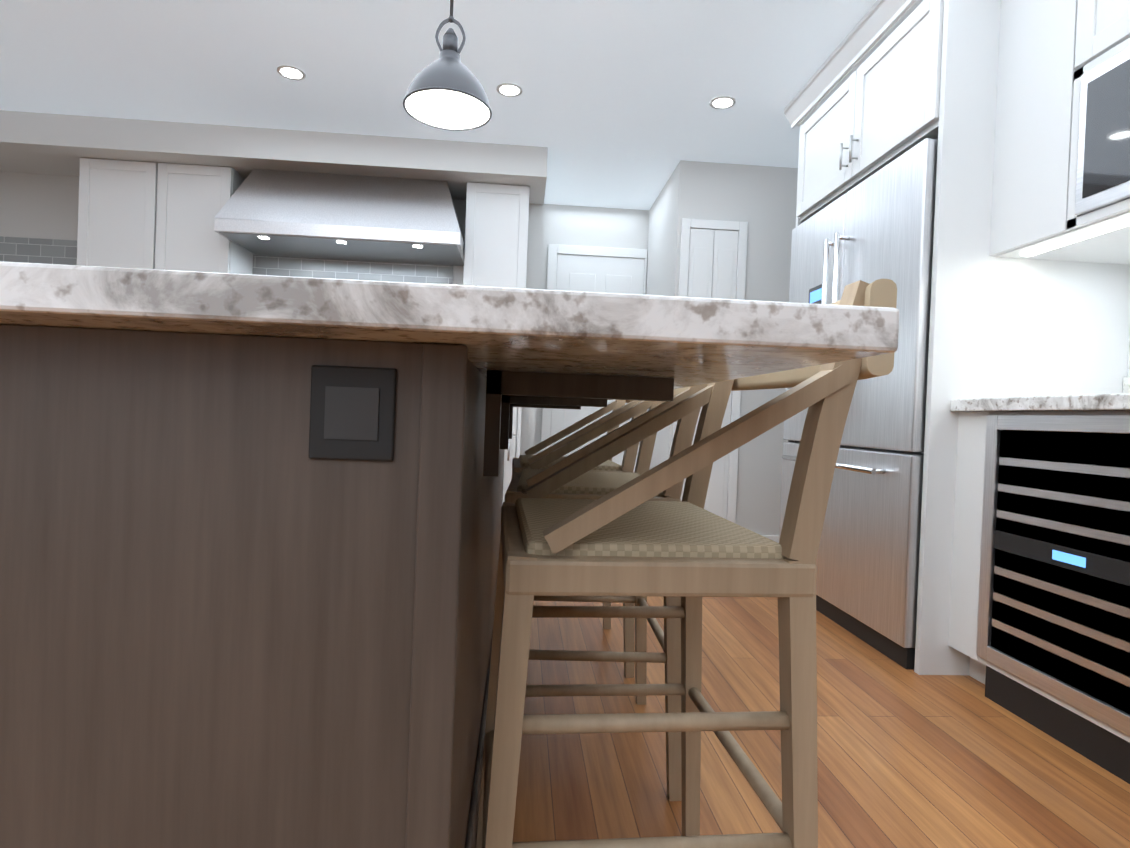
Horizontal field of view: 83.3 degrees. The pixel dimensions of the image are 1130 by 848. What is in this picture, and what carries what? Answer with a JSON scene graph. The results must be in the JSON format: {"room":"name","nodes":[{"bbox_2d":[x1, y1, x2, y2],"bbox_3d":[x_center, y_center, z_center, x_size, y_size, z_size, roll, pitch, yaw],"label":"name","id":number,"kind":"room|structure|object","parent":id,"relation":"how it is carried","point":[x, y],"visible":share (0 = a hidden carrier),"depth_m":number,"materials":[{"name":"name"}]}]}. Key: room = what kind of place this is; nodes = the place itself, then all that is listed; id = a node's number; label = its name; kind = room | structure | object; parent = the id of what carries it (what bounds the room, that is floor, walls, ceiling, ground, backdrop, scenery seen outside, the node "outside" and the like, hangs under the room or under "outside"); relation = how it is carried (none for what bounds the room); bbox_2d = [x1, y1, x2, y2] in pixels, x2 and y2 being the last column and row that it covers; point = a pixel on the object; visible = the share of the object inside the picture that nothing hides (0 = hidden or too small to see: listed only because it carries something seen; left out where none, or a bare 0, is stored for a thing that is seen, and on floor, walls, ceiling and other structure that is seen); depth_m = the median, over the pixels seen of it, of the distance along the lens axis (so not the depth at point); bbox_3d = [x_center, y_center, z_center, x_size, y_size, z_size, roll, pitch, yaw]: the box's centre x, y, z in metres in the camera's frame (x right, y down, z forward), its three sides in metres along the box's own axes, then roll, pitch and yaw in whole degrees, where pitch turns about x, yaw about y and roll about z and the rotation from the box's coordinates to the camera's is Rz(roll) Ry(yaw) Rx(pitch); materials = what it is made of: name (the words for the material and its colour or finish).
{"room":"kitchen","nodes":[
{"label":"kitchen","id":0,"kind":"room"},
{"bbox_2d":[0,172,543,454],"bbox_3d":[-2.234,-0.545,4.662,4.050,2.440,0.870,2,1,-4],"label":"wall","id":1,"kind":"structure","parent":0,"point":[41,206],"depth_m":4.14,"materials":[{"name":"white paint"}]},
{"bbox_2d":[0,110,547,204],"bbox_3d":[-2.019,-1.659,3.969,3.800,0.180,0.510,2,1,-4],"label":"soffit","id":2,"kind":"structure","parent":0,"point":[46,143],"depth_m":3.77,"materials":[{"name":"white paint"}]},
{"bbox_2d":[0,0,876,209],"bbox_3d":[-0.822,-1.810,0.216,6.150,0.300,10.100,2,1,-4],"label":"ceiling","id":3,"kind":"structure","parent":0,"point":[609,107],"depth_m":3.02,"materials":[{"name":"white paint"}]},
{"bbox_2d":[277,65,305,80],"bbox_3d":[-1.334,-1.711,3.099,0.132,0.004,0.132,2,1,-4],"label":"recessed light","id":4,"kind":"object","parent":3,"relation":"in","point":[291,72],"visible":1,"depth_m":3.10,"materials":[{"name":"white plastic"}]},
{"bbox_2d":[403,0,491,130],"bbox_3d":[-0.330,-1.288,1.862,0.258,0.742,0.258,2,1,-4],"label":"pendant light","id":5,"kind":"object","parent":3,"relation":"hanging from","point":[445,91],"visible":1,"depth_m":1.86,"materials":[{"name":"grey metal"}]},
{"bbox_2d":[496,83,522,96],"bbox_3d":[-0.278,-1.671,3.183,0.132,0.004,0.132,2,1,-4],"label":"recessed light","id":6,"kind":"object","parent":3,"relation":"in","point":[509,89],"visible":1,"depth_m":3.18,"materials":[{"name":"white plastic"}]},
{"bbox_2d":[709,96,735,108],"bbox_3d":[0.801,-1.631,3.229,0.132,0.004,0.132,2,1,-4],"label":"recessed light","id":7,"kind":"object","parent":3,"relation":"in","point":[723,102],"visible":1,"depth_m":3.23,"materials":[{"name":"white plastic"}]},
{"bbox_2d":[534,204,648,454],"bbox_3d":[0.180,-0.458,5.092,0.830,2.440,0.350,2,1,-4],"label":"wall","id":8,"kind":"structure","parent":0,"point":[593,226],"depth_m":4.90,"materials":[{"name":"white paint"}]},
{"bbox_2d":[541,244,646,472],"bbox_3d":[0.217,-0.299,4.881,0.765,2.130,0.077,2,1,-4],"label":"hall door","id":9,"kind":"structure","parent":8,"relation":"in","point":[589,270],"depth_m":4.90,"materials":[{"name":"white wood"}]},
{"bbox_2d":[640,160,797,535],"bbox_3d":[1.261,-0.412,4.682,1.270,2.440,1.320,2,1,-4],"label":"wall","id":10,"kind":"structure","parent":0,"point":[761,200],"depth_m":4.02,"materials":[{"name":"white paint"}]},
{"bbox_2d":[673,218,747,522],"bbox_3d":[0.897,-0.235,3.975,0.420,2.075,0.040,2,1,-4],"label":"bifold pantry door","id":11,"kind":"structure","parent":10,"relation":"in","point":[701,258],"depth_m":3.98,"materials":[{"name":"white wood"}]},
{"bbox_2d":[762,535,778,542],"bbox_3d":[1.407,0.767,4.039,0.680,0.110,0.015,2,1,-4],"label":"baseboard","id":12,"kind":"structure","parent":10,"relation":"attached to","point":[774,538],"depth_m":4.01,"materials":[{"name":"white wood"}]},
{"bbox_2d":[464,596,1129,847],"bbox_3d":[1.595,0.931,0.423,11.200,0.120,10.100,2,1,-4],"label":"floor","id":13,"kind":"structure","parent":0,"point":[908,758],"depth_m":1.55,"materials":[{"name":"brown wood"}]},
{"bbox_2d":[0,158,529,501],"bbox_3d":[-2.077,-0.439,3.873,3.740,2.258,0.726,2,1,-4],"label":"kitchen cabinets","id":14,"kind":"object","parent":13,"relation":"on","point":[161,216],"depth_m":3.86,"materials":[{"name":"white wood"}]},
{"bbox_2d":[214,168,468,266],"bbox_3d":[-1.336,-1.315,3.995,1.410,0.454,0.557,2,1,-4],"label":"hood","id":15,"kind":"object","parent":14,"relation":"attached to","point":[276,215],"depth_m":3.83,"materials":[{"name":"silver metal"}]},
{"bbox_2d":[0,325,779,847],"bbox_3d":[-0.368,0.341,1.723,0.936,0.880,2.242,2,1,-4],"label":"kitchen island","id":16,"kind":"object","parent":13,"relation":"on","point":[250,529],"depth_m":0.61,"materials":[{"name":"brown wood"}]},
{"bbox_2d":[0,261,898,370],"bbox_3d":[-0.294,-0.117,1.695,1.005,0.039,2.370,2,1,-4],"label":"island countertop","id":17,"kind":"structure","parent":16,"relation":"on","point":[796,335],"depth_m":0.53,"materials":[{"name":"white stone"}]},
{"bbox_2d":[511,400,646,677],"bbox_3d":[0.043,0.294,2.222,0.509,0.996,0.507,2,1,-5],"label":"stool","id":18,"kind":"object","parent":13,"relation":"on","point":[521,463],"visible":0.19,"depth_m":2.01,"materials":[{"name":"brown wood"}]},
{"bbox_2d":[505,383,708,800],"bbox_3d":[0.087,0.303,1.591,0.509,0.996,0.507,2,1,-2],"label":"stool","id":19,"kind":"object","parent":13,"relation":"on","point":[596,485],"visible":0.4,"depth_m":1.37,"materials":[{"name":"brown wood"}]},
{"bbox_2d":[476,279,896,847],"bbox_3d":[0.130,0.312,0.986,0.509,0.996,0.507,2,1,-6],"label":"stool","id":20,"kind":"object","parent":13,"relation":"on","point":[627,539],"visible":0.92,"depth_m":0.77,"materials":[{"name":"brown wood"}]},
{"bbox_2d":[779,0,1129,783],"bbox_3d":[1.567,-0.363,1.531,0.794,2.438,3.560,2,1,-4],"label":"kitchen cabinets","id":21,"kind":"object","parent":13,"relation":"on","point":[963,182],"depth_m":2.11,"materials":[{"name":"painted wood"},{"name":"brushed nickel"}]},
{"bbox_2d":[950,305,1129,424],"bbox_3d":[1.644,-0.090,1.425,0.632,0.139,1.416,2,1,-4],"label":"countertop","id":22,"kind":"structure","parent":21,"relation":"on","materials":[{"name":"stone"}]},
{"bbox_2d":[1074,0,1129,222],"bbox_3d":[1.610,-0.768,1.445,0.393,0.393,0.691,2,1,-4],"label":"microwave","id":23,"kind":"object","parent":21,"relation":"in","point":[1102,145],"depth_m":1.70,"materials":[{"name":"silver metal"}]}
]}

